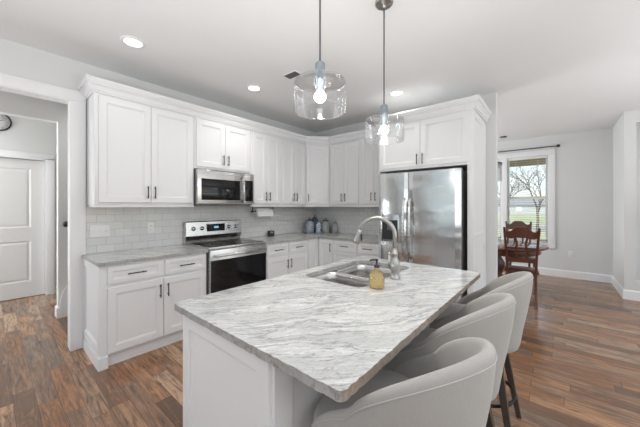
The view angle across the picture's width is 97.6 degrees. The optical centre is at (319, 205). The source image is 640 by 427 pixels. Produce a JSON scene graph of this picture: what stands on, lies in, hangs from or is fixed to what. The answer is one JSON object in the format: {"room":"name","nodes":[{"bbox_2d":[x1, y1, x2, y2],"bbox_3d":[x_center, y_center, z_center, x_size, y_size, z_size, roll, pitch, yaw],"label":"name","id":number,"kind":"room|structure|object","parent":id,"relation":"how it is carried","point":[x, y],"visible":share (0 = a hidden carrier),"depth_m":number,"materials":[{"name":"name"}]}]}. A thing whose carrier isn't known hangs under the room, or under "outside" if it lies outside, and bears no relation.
{"room":"kitchen","nodes":[
{"label":"kitchen","id":0,"kind":"room"},
{"bbox_2d":[0,157,44,161],"bbox_3d":[-4.709,0.190,4.157,0.040,2.400,1.250,0,0,40],"label":"wall","id":1,"kind":"structure","parent":0,"point":[0,157],"depth_m":4.29,"materials":[{"name":"paint"}]},
{"bbox_2d":[0,115,56,284],"bbox_3d":[-4.321,-0.010,4.452,0.150,2.800,5.200,0,0,40],"label":"wall","id":2,"kind":"structure","parent":0,"point":[24,135],"depth_m":4.28,"materials":[{"name":"paint"}]},
{"bbox_2d":[0,114,11,130],"bbox_3d":[-4.596,-1.210,3.992,0.022,0.276,0.276,0,0,40],"label":"wall clock","id":3,"kind":"object","parent":2,"relation":"attached to","point":[5,121],"visible":0.9,"depth_m":4.04,"materials":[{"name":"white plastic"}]},
{"bbox_2d":[0,158,44,300],"bbox_3d":[-4.615,0.341,4.058,0.111,2.082,0.900,0,0,40],"label":"door","id":4,"kind":"structure","parent":2,"relation":"in","point":[22,182],"depth_m":4.23,"materials":[{"name":"paint"}]},
{"bbox_2d":[0,149,54,294],"bbox_3d":[-4.597,0.290,4.040,0.082,2.200,1.115,0,0,40],"label":"trim","id":5,"kind":"structure","parent":2,"relation":"attached to","point":[49,159],"depth_m":4.39,"materials":[{"name":"white wood"}]},
{"bbox_2d":[0,90,67,306],"bbox_3d":[-3.273,-0.010,3.562,0.120,2.800,5.200,0,0,40],"label":"wall","id":6,"kind":"structure","parent":0,"point":[11,104],"depth_m":3.49,"materials":[{"name":"paint"}]},
{"bbox_2d":[55,305,59,317],"bbox_3d":[-2.453,1.325,4.529,0.152,0.130,2.666,0,0,40],"label":"baseboard","id":7,"kind":"structure","parent":6,"relation":"attached to","point":[57,309],"depth_m":3.48,"materials":[{"name":"white wood"}]},
{"bbox_2d":[60,285,67,317],"bbox_3d":[-2.808,0.740,3.998,0.025,1.300,1.335,0,0,40],"label":"trim","id":8,"kind":"structure","parent":6,"relation":"attached to","point":[64,297],"depth_m":3.51,"materials":[{"name":"white wood"}]},
{"bbox_2d":[0,38,314,202],"bbox_3d":[-2.422,-0.010,2.749,0.120,2.800,7.060,0,0,40],"label":"wall","id":9,"kind":"structure","parent":0,"point":[16,59],"depth_m":2.69,"materials":[{"name":"paint"}]},
{"bbox_2d":[0,72,85,350],"bbox_3d":[-3.241,0.138,1.773,0.152,2.505,2.712,0,0,40],"label":"trim","id":10,"kind":"structure","parent":9,"relation":"attached to","point":[76,101],"depth_m":2.70,"materials":[{"name":"white wood"}]},
{"bbox_2d":[87,92,193,206],"bbox_3d":[-1.876,-0.526,3.010,0.371,1.077,0.925,0,0,40],"label":"upper cabinet","id":11,"kind":"object","parent":9,"relation":"attached to","point":[138,153],"depth_m":2.83,"materials":[{"name":"white wood"}]},
{"bbox_2d":[77,74,491,143],"bbox_3d":[-0.178,-1.107,3.719,4.571,0.118,2.020,0,0,-7],"label":"crown molding","id":12,"kind":"structure","parent":11,"relation":"attached to","point":[89,84],"depth_m":3.22,"materials":[{"name":"white wood"}]},
{"bbox_2d":[86,203,314,253],"bbox_3d":[-1.205,0.228,4.085,0.008,0.515,3.448,0,0,40],"label":"tiled wall","id":13,"kind":"structure","parent":9,"relation":"attached to","point":[128,225],"depth_m":3.34,"materials":[{"name":"white tile"}]},
{"bbox_2d":[90,225,109,237],"bbox_3d":[-2.236,0.255,2.851,0.016,0.120,0.165,0,0,40],"label":"light switch","id":14,"kind":"object","parent":13,"relation":"attached to","point":[95,230],"visible":1,"depth_m":2.85,"materials":[{"name":"white plastic"}]},
{"bbox_2d":[147,222,153,232],"bbox_3d":[-1.937,0.250,3.209,0.009,0.120,0.072,0,0,40],"label":"wall outlet","id":15,"kind":"object","parent":13,"relation":"attached to","point":[150,226],"visible":1,"depth_m":3.20,"materials":[{"name":"white plastic"}]},
{"bbox_2d":[194,117,249,173],"bbox_3d":[-1.320,-0.755,3.665,0.371,0.620,0.788,0,0,40],"label":"upper cabinet","id":16,"kind":"object","parent":9,"relation":"attached to","point":[218,146],"visible":0.84,"depth_m":3.52,"materials":[{"name":"white wood"}]},
{"bbox_2d":[194,169,253,205],"bbox_3d":[-1.286,-0.218,3.637,0.443,0.424,0.786,0,0,40],"label":"microwave","id":17,"kind":"object","parent":16,"relation":"attached to","point":[211,188],"visible":0.99,"depth_m":3.47,"materials":[{"name":"grey metal"}]},
{"bbox_2d":[250,130,280,204],"bbox_3d":[-0.883,-0.537,4.180,0.371,1.055,0.558,0,0,40],"label":"upper cabinet","id":18,"kind":"object","parent":9,"relation":"attached to","point":[265,150],"visible":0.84,"depth_m":4.06,"materials":[{"name":"white wood"}]},
{"bbox_2d":[250,205,378,206],"bbox_3d":[-0.002,0.002,4.364,2.010,0.021,0.804,0,0,-4],"label":"rail","id":19,"kind":"object","parent":18,"relation":"attached to","point":[251,205],"visible":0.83,"depth_m":4.45,"materials":[{"name":"white wood"}]},
{"bbox_3d":[-0.868,0.054,4.233,0.030,0.082,0.417,0,0,40],"label":"paper towel holder","id":20,"kind":"object","parent":18,"relation":"attached to","visible":0},
{"bbox_2d":[253,207,272,216],"bbox_3d":[-0.859,0.088,4.243,0.121,0.134,0.290,0,0,40],"label":"paper towel roll","id":21,"kind":"object","parent":20,"relation":"hanging from","point":[260,211],"visible":0.98,"depth_m":4.18,"materials":[{"name":"white paper"}]},
{"bbox_2d":[281,138,304,204],"bbox_3d":[-0.523,-0.537,4.605,0.371,1.055,0.548,0,0,40],"label":"upper cabinet","id":22,"kind":"object","parent":9,"relation":"attached to","point":[292,152],"visible":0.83,"depth_m":4.47,"materials":[{"name":"white wood"}]},
{"bbox_2d":[305,144,329,204],"bbox_3d":[-0.059,-0.537,4.970,0.608,1.055,0.612,0,0,40],"label":"upper cabinet","id":23,"kind":"object","parent":9,"relation":"attached to","point":[317,156],"visible":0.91,"depth_m":4.74,"materials":[{"name":"white wood"}]},
{"bbox_2d":[0,0,639,141],"bbox_3d":[0.685,-1.470,2.199,11.000,0.120,10.640,0,0,40],"label":"ceiling","id":24,"kind":"structure","parent":0,"point":[553,67],"depth_m":2.51,"materials":[{"name":"paint"}]},
{"bbox_2d":[120,35,145,48],"bbox_3d":[-1.608,-1.405,2.407,0.184,0.010,0.184,0,0,40],"label":"recessed light","id":25,"kind":"object","parent":24,"relation":"in","point":[131,41],"visible":1,"depth_m":2.40,"materials":[{"name":"white"}]},
{"bbox_2d":[246,85,261,91],"bbox_3d":[-0.788,-1.405,3.346,0.184,0.010,0.184,0,0,40],"label":"recessed light","id":26,"kind":"object","parent":24,"relation":"in","point":[255,88],"visible":1,"depth_m":3.34,"materials":[{"name":"white"}]},
{"bbox_2d":[283,70,300,78],"bbox_3d":[-0.297,-1.405,3.005,0.190,0.011,0.110,0,0,40],"label":"ceiling vent","id":27,"kind":"object","parent":24,"relation":"in","point":[293,74],"visible":0.84,"depth_m":2.99,"materials":[{"name":"grey metal"}]},
{"bbox_2d":[294,0,345,119],"bbox_3d":[0.000,-0.944,1.420,0.266,0.932,0.266,0,0,40],"label":"pendant light","id":28,"kind":"object","parent":24,"relation":"hanging from","point":[334,80],"visible":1,"depth_m":1.43,"materials":[{"name":"clear glass"}]},
{"bbox_2d":[315,61,325,90],"bbox_3d":[0.000,-0.655,1.420,0.056,0.145,0.056,0,0,40],"label":"socket","id":29,"kind":"object","parent":28,"relation":"attached to","point":[319,65],"depth_m":1.40,"materials":[{"name":"silver metal"}]},
{"bbox_2d":[365,0,403,144],"bbox_3d":[0.443,-0.929,1.935,0.266,0.962,0.266,0,0,40],"label":"pendant light","id":30,"kind":"object","parent":24,"relation":"hanging from","point":[386,118],"visible":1,"depth_m":1.93,"materials":[{"name":"clear glass"}]},
{"bbox_2d":[380,104,387,125],"bbox_3d":[0.443,-0.625,1.935,0.056,0.145,0.056,0,0,40],"label":"socket","id":31,"kind":"object","parent":30,"relation":"attached to","point":[383,108],"depth_m":1.91,"materials":[{"name":"silver metal"}]},
{"bbox_2d":[388,90,403,95],"bbox_3d":[0.948,-1.405,3.494,0.184,0.010,0.184,0,0,40],"label":"recessed light","id":32,"kind":"object","parent":24,"relation":"in","point":[394,92],"visible":1,"depth_m":3.49,"materials":[{"name":"white"}]},
{"bbox_2d":[498,162,501,181],"bbox_3d":[2.913,-0.917,4.872,0.440,0.985,0.440,0,0,40],"label":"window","id":33,"kind":"structure","parent":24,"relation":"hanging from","point":[499,163],"depth_m":4.69,"materials":[{"name":"white glass"}]},
{"bbox_2d":[0,270,639,426],"bbox_3d":[0.685,1.440,2.199,11.000,0.100,10.640,0,0,40],"label":"floor","id":34,"kind":"structure","parent":0,"point":[576,362],"depth_m":2.34,"materials":[{"name":"brown wood"}]},
{"bbox_2d":[83,253,205,371],"bbox_3d":[-1.774,0.949,2.898,0.671,0.882,0.953,0,0,40],"label":"base cabinet","id":35,"kind":"object","parent":34,"relation":"on","point":[129,312],"visible":0.94,"depth_m":2.60,"materials":[{"name":"white wood"}]},
{"bbox_2d":[82,244,207,266],"bbox_3d":[-1.779,0.491,2.903,0.644,0.030,0.965,0,0,40],"label":"countertop","id":36,"kind":"structure","parent":35,"relation":"on","point":[143,254],"depth_m":2.75,"materials":[{"name":"stone"}]},
{"bbox_2d":[183,219,266,294],"bbox_3d":[-1.177,0.777,3.544,0.726,1.165,0.782,0,0,40],"label":"electric range","id":37,"kind":"object","parent":34,"relation":"on","point":[232,261],"visible":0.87,"depth_m":3.43,"materials":[{"name":"grey metal"}]},
{"bbox_2d":[185,238,265,249],"bbox_3d":[-1.189,0.470,3.555,0.593,0.029,0.782,0,0,40],"label":"cooktop","id":38,"kind":"object","parent":37,"relation":"in","point":[211,243],"depth_m":3.47,"materials":[{"name":"black glass"}]},
{"bbox_2d":[266,239,307,278],"bbox_3d":[-0.669,0.949,4.187,0.653,0.882,0.830,0,0,40],"label":"base cabinet","id":39,"kind":"object","parent":34,"relation":"on","point":[283,258],"visible":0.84,"depth_m":3.96,"materials":[{"name":"white wood"}]},
{"bbox_2d":[183,270,429,426],"bbox_3d":[0.098,0.949,1.777,0.707,0.883,1.638,0,0,40],"label":"kitchen island","id":40,"kind":"object","parent":34,"relation":"on","point":[225,384],"visible":0.14,"depth_m":1.10,"materials":[{"name":"white wood"}]},
{"bbox_2d":[174,256,479,401],"bbox_3d":[0.216,0.491,1.688,1.023,0.030,1.699,0,0,40],"label":"island countertop","id":41,"kind":"structure","parent":40,"relation":"on","point":[333,338],"depth_m":1.21,"materials":[{"name":"stone"}]},
{"bbox_2d":[311,264,403,286],"bbox_3d":[0.295,0.611,2.051,0.498,0.205,0.760,0,0,40],"label":"sink","id":42,"kind":"object","parent":41,"relation":"in","point":[356,275],"visible":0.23,"depth_m":2.15,"materials":[{"name":"silver metal"}]},
{"bbox_2d":[353,216,399,278],"bbox_3d":[0.372,0.271,1.869,0.311,0.410,0.091,0,0,16],"label":"kitchen faucet","id":43,"kind":"object","parent":41,"relation":"on","point":[393,264],"visible":1,"depth_m":1.84,"materials":[{"name":"silver metal"}]},
{"bbox_2d":[369,259,384,289],"bbox_3d":[0.332,0.392,1.636,0.094,0.168,0.094,0,0,40],"label":"soap bottle","id":44,"kind":"object","parent":41,"relation":"on","point":[376,277],"visible":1,"depth_m":1.61,"materials":[{"name":"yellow glass"}]},
{"bbox_2d":[308,238,333,268],"bbox_3d":[-0.017,0.949,4.757,0.910,0.882,0.880,0,0,40],"label":"base cabinet","id":45,"kind":"object","parent":34,"relation":"on","point":[320,250],"visible":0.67,"depth_m":4.42,"materials":[{"name":"white wood"}]},
{"bbox_2d":[244,231,378,244],"bbox_3d":[0.012,0.491,4.178,1.725,0.030,1.713,0,0,40],"label":"countertop","id":46,"kind":"structure","parent":45,"relation":"on","point":[279,238],"depth_m":4.25,"materials":[{"name":"stone"}]},
{"bbox_2d":[268,230,273,235],"bbox_3d":[-0.777,0.433,4.449,0.060,0.085,0.090,0,0,40],"label":"napkin holder","id":47,"kind":"object","parent":46,"relation":"on","point":[270,233],"visible":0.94,"depth_m":4.42,"materials":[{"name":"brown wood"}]},
{"bbox_2d":[305,218,313,232],"bbox_3d":[-0.185,0.341,5.008,0.156,0.270,0.156,0,0,40],"label":"canister","id":48,"kind":"object","parent":46,"relation":"on","point":[309,225],"visible":1,"depth_m":4.95,"materials":[{"name":"grey ceramic"}]},
{"bbox_2d":[312,215,317,231],"bbox_3d":[-0.097,0.321,5.143,0.140,0.310,0.140,0,0,40],"label":"canister","id":49,"kind":"object","parent":46,"relation":"on","point":[314,218],"visible":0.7,"depth_m":5.08,"materials":[{"name":"blue ceramic"}]},
{"bbox_2d":[316,220,320,232],"bbox_3d":[-0.025,0.366,4.964,0.100,0.220,0.100,0,0,40],"label":"canister","id":50,"kind":"object","parent":46,"relation":"on","point":[318,225],"visible":1,"depth_m":4.92,"materials":[{"name":"grey ceramic"}]},
{"bbox_2d":[322,218,329,232],"bbox_3d":[0.105,0.346,5.025,0.156,0.260,0.156,0,0,40],"label":"canister","id":51,"kind":"object","parent":46,"relation":"on","point":[325,224],"visible":1,"depth_m":4.96,"materials":[{"name":"grey ceramic"}]},
{"bbox_2d":[332,221,337,232],"bbox_3d":[0.267,0.371,4.999,0.120,0.210,0.120,0,0,40],"label":"canister","id":52,"kind":"object","parent":46,"relation":"on","point":[334,225],"visible":1,"depth_m":4.95,"materials":[{"name":"grey ceramic"}]},
{"bbox_2d":[334,239,357,261],"bbox_3d":[0.562,0.949,4.402,0.430,0.882,0.668,0,0,40],"label":"base cabinet","id":53,"kind":"object","parent":34,"relation":"on","point":[343,249],"visible":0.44,"depth_m":4.18,"materials":[{"name":"white wood"}]},
{"bbox_2d":[358,242,378,258],"bbox_3d":[0.868,0.949,4.142,0.368,0.882,0.668,0,0,40],"label":"base cabinet","id":54,"kind":"object","parent":34,"relation":"on","point":[365,249],"visible":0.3,"depth_m":3.91,"materials":[{"name":"white wood"}]},
{"bbox_2d":[311,337,497,426],"bbox_3d":[0.280,0.893,0.957,0.513,1.002,0.567,0,0,-40],"label":"bar stool","id":55,"kind":"object","parent":34,"relation":"on","point":[452,385],"visible":1,"depth_m":0.73,"materials":[{"name":"fabric"}]},
{"bbox_2d":[379,167,466,302],"bbox_3d":[1.344,0.477,3.563,0.985,1.785,0.827,0,0,40],"label":"refrigerator","id":56,"kind":"object","parent":34,"relation":"on","point":[427,210],"visible":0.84,"depth_m":3.23,"materials":[{"name":"grey metal"}]},
{"bbox_2d":[378,109,485,294],"bbox_3d":[1.424,0.163,3.627,1.139,2.455,0.741,0,0,40],"label":"tall cabinet","id":57,"kind":"object","parent":34,"relation":"on","point":[456,139],"visible":0.68,"depth_m":3.27,"materials":[{"name":"white wood"}]},
{"bbox_2d":[382,293,515,426],"bbox_3d":[0.634,0.893,1.396,0.567,1.002,0.513,0,0,43],"label":"bar stool","id":58,"kind":"object","parent":34,"relation":"on","point":[490,317],"visible":0.49,"depth_m":1.19,"materials":[{"name":"grey fabric"}]},
{"bbox_2d":[430,271,533,426],"bbox_3d":[1.026,0.893,1.811,0.567,1.002,0.513,0,0,39],"label":"bar stool","id":59,"kind":"object","parent":34,"relation":"on","point":[518,284],"visible":0.38,"depth_m":1.62,"materials":[{"name":"grey fabric"}]},
{"bbox_2d":[505,221,534,284],"bbox_3d":[3.713,0.842,5.192,0.428,1.104,0.523,0,0,28],"label":"dining chair","id":60,"kind":"object","parent":34,"relation":"on","point":[514,224],"visible":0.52,"depth_m":5.36,"materials":[{"name":"brown wood"}]},
{"bbox_2d":[503,227,540,308],"bbox_3d":[2.920,0.842,4.065,0.428,1.104,0.523,0,0,35],"label":"dining chair","id":61,"kind":"object","parent":34,"relation":"on","point":[517,231],"visible":0.94,"depth_m":3.89,"materials":[{"name":"brown wood"}]},
{"bbox_2d":[498,239,548,277],"bbox_3d":[2.980,1.008,4.750,1.410,0.756,1.410,0,0,40],"label":"dining table","id":62,"kind":"object","parent":34,"relation":"on","point":[501,248],"visible":0.23,"depth_m":4.36,"materials":[{"name":"brown wood"}]},
{"bbox_2d":[315,92,497,284],"bbox_3d":[0.912,-0.010,4.628,3.435,2.800,0.120,0,0,40],"label":"wall","id":63,"kind":"structure","parent":0,"point":[491,100],"depth_m":3.51,"materials":[{"name":"paint"}]},
{"bbox_2d":[330,139,359,204],"bbox_3d":[0.482,-0.537,4.667,0.605,1.055,0.369,0,0,40],"label":"upper cabinet","id":64,"kind":"object","parent":63,"relation":"attached to","point":[344,156],"visible":0.81,"depth_m":4.53,"materials":[{"name":"white wood"}]},
{"bbox_2d":[315,207,378,235],"bbox_3d":[0.581,0.228,4.826,1.757,0.515,0.008,0,0,40],"label":"tiled wall","id":65,"kind":"structure","parent":63,"relation":"attached to","point":[348,219],"depth_m":4.86,"materials":[{"name":"white tile"}]},
{"bbox_2d":[360,136,378,204],"bbox_3d":[0.910,-0.537,4.304,0.512,1.055,0.369,0,0,40],"label":"upper cabinet","id":66,"kind":"object","parent":63,"relation":"attached to","point":[369,174],"visible":0.57,"depth_m":4.25,"materials":[{"name":"white wood"}]},
{"bbox_2d":[498,225,545,229],"bbox_3d":[3.504,1.787,35.053,180.000,0.025,6.000,0,0,40],"label":"street","id":67,"kind":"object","parent":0,"point":[540,227],"depth_m":23.12,"materials":[{"name":"grey asphalt"}]},
{"bbox_2d":[498,128,612,274],"bbox_3d":[3.469,-0.010,6.649,5.090,2.800,0.150,0,0,40],"label":"wall","id":68,"kind":"structure","parent":0,"point":[583,159],"depth_m":5.29,"materials":[{"name":"paint"}]},
{"bbox_2d":[498,149,554,248],"bbox_3d":[4.024,-0.140,6.113,1.700,1.980,0.150,0,0,40],"label":"window","id":69,"kind":"structure","parent":68,"relation":"in","point":[504,197],"depth_m":5.71,"materials":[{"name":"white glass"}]},
{"bbox_2d":[498,159,500,238],"bbox_3d":[3.727,-0.150,6.369,0.681,1.750,0.050,0,0,40],"label":"window blind","id":70,"kind":"object","parent":69,"relation":"attached to","point":[499,160],"visible":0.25,"depth_m":6.17,"materials":[{"name":"white"}]},
{"bbox_2d":[507,155,547,241],"bbox_3d":[4.327,-0.150,5.860,0.676,1.750,0.050,0,0,40],"label":"window blind","id":71,"kind":"object","parent":69,"relation":"attached to","point":[542,156],"visible":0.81,"depth_m":5.82,"materials":[{"name":"white"}]},
{"bbox_2d":[510,158,545,166],"bbox_3d":[3.526,-1.245,8.023,11.000,0.330,2.000,0,0,40],"label":"trim","id":72,"kind":"structure","parent":68,"relation":"attached to","point":[533,161],"depth_m":7.41,"materials":[{"name":"beige wood"}]},
{"bbox_2d":[498,144,559,152],"bbox_3d":[3.975,-1.175,6.055,1.850,0.060,0.098,0,0,40],"label":"curtain rod","id":73,"kind":"object","parent":68,"relation":"attached to","point":[557,145],"visible":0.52,"depth_m":5.71,"materials":[{"name":"grey metal"}]},
{"bbox_2d":[568,251,573,257],"bbox_3d":[4.832,0.930,5.389,0.075,0.120,0.009,0,0,40],"label":"wall outlet","id":74,"kind":"object","parent":68,"relation":"attached to","point":[570,253],"visible":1,"depth_m":5.38,"materials":[{"name":"white plastic"}]},
{"bbox_2d":[505,263,639,300],"bbox_3d":[3.788,1.319,5.549,6.600,0.143,1.116,0,0,40],"label":"baseboard","id":75,"kind":"structure","parent":68,"relation":"attached to","point":[625,294],"depth_m":5.18,"materials":[{"name":"white wood"}]},
{"bbox_2d":[613,114,622,286],"bbox_3d":[4.995,-0.010,4.614,0.130,2.800,0.980,0,0,40],"label":"wall","id":76,"kind":"structure","parent":0,"point":[618,127],"depth_m":4.57,"materials":[{"name":"paint"}]},
{"bbox_2d":[623,110,639,290],"bbox_3d":[5.978,-0.010,3.060,3.640,2.800,0.120,0,0,40],"label":"wall","id":77,"kind":"structure","parent":0,"point":[631,119],"depth_m":4.15,"materials":[{"name":"paint"}]},
{"bbox_2d":[637,123,639,279],"bbox_3d":[5.735,-0.010,3.987,1.810,2.800,0.100,0,0,40],"label":"wall","id":78,"kind":"structure","parent":0,"point":[638,125],"depth_m":4.47,"materials":[{"name":"paint"}]},
{"label":"outside","id":79,"kind":"structure","parent":0,"visible":0},
{"bbox_2d":[498,214,545,238],"bbox_3d":[38.915,1.890,76.809,180.000,0.200,152.500,0,0,40],"label":"ground","id":80,"kind":"structure","parent":79,"point":[543,217],"depth_m":37.13,"materials":[{"name":"green plant"}]},
{"bbox_2d":[498,178,530,196],"bbox_3d":[20.210,-0.675,30.068,4.050,4.935,2.446,0,0,40],"label":"bare tree","id":81,"kind":"object","parent":80,"relation":"on","point":[515,186],"visible":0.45,"depth_m":29.37,"materials":[{"name":"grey plant"}]},
{"bbox_2d":[498,199,545,213],"bbox_3d":[49.894,0.140,61.926,20.800,3.300,9.800,0,0,40],"label":"house","id":82,"kind":"structure","parent":80,"relation":"on","point":[543,208],"depth_m":61.24,"materials":[{"name":"grey"}]},
{"bbox_2d":[510,165,545,231],"bbox_3d":[14.496,-0.656,18.611,3.708,4.905,3.529,0,0,40],"label":"bare tree","id":83,"kind":"object","parent":80,"relation":"on","point":[537,171],"visible":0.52,"depth_m":18.84,"materials":[{"name":"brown plant"}]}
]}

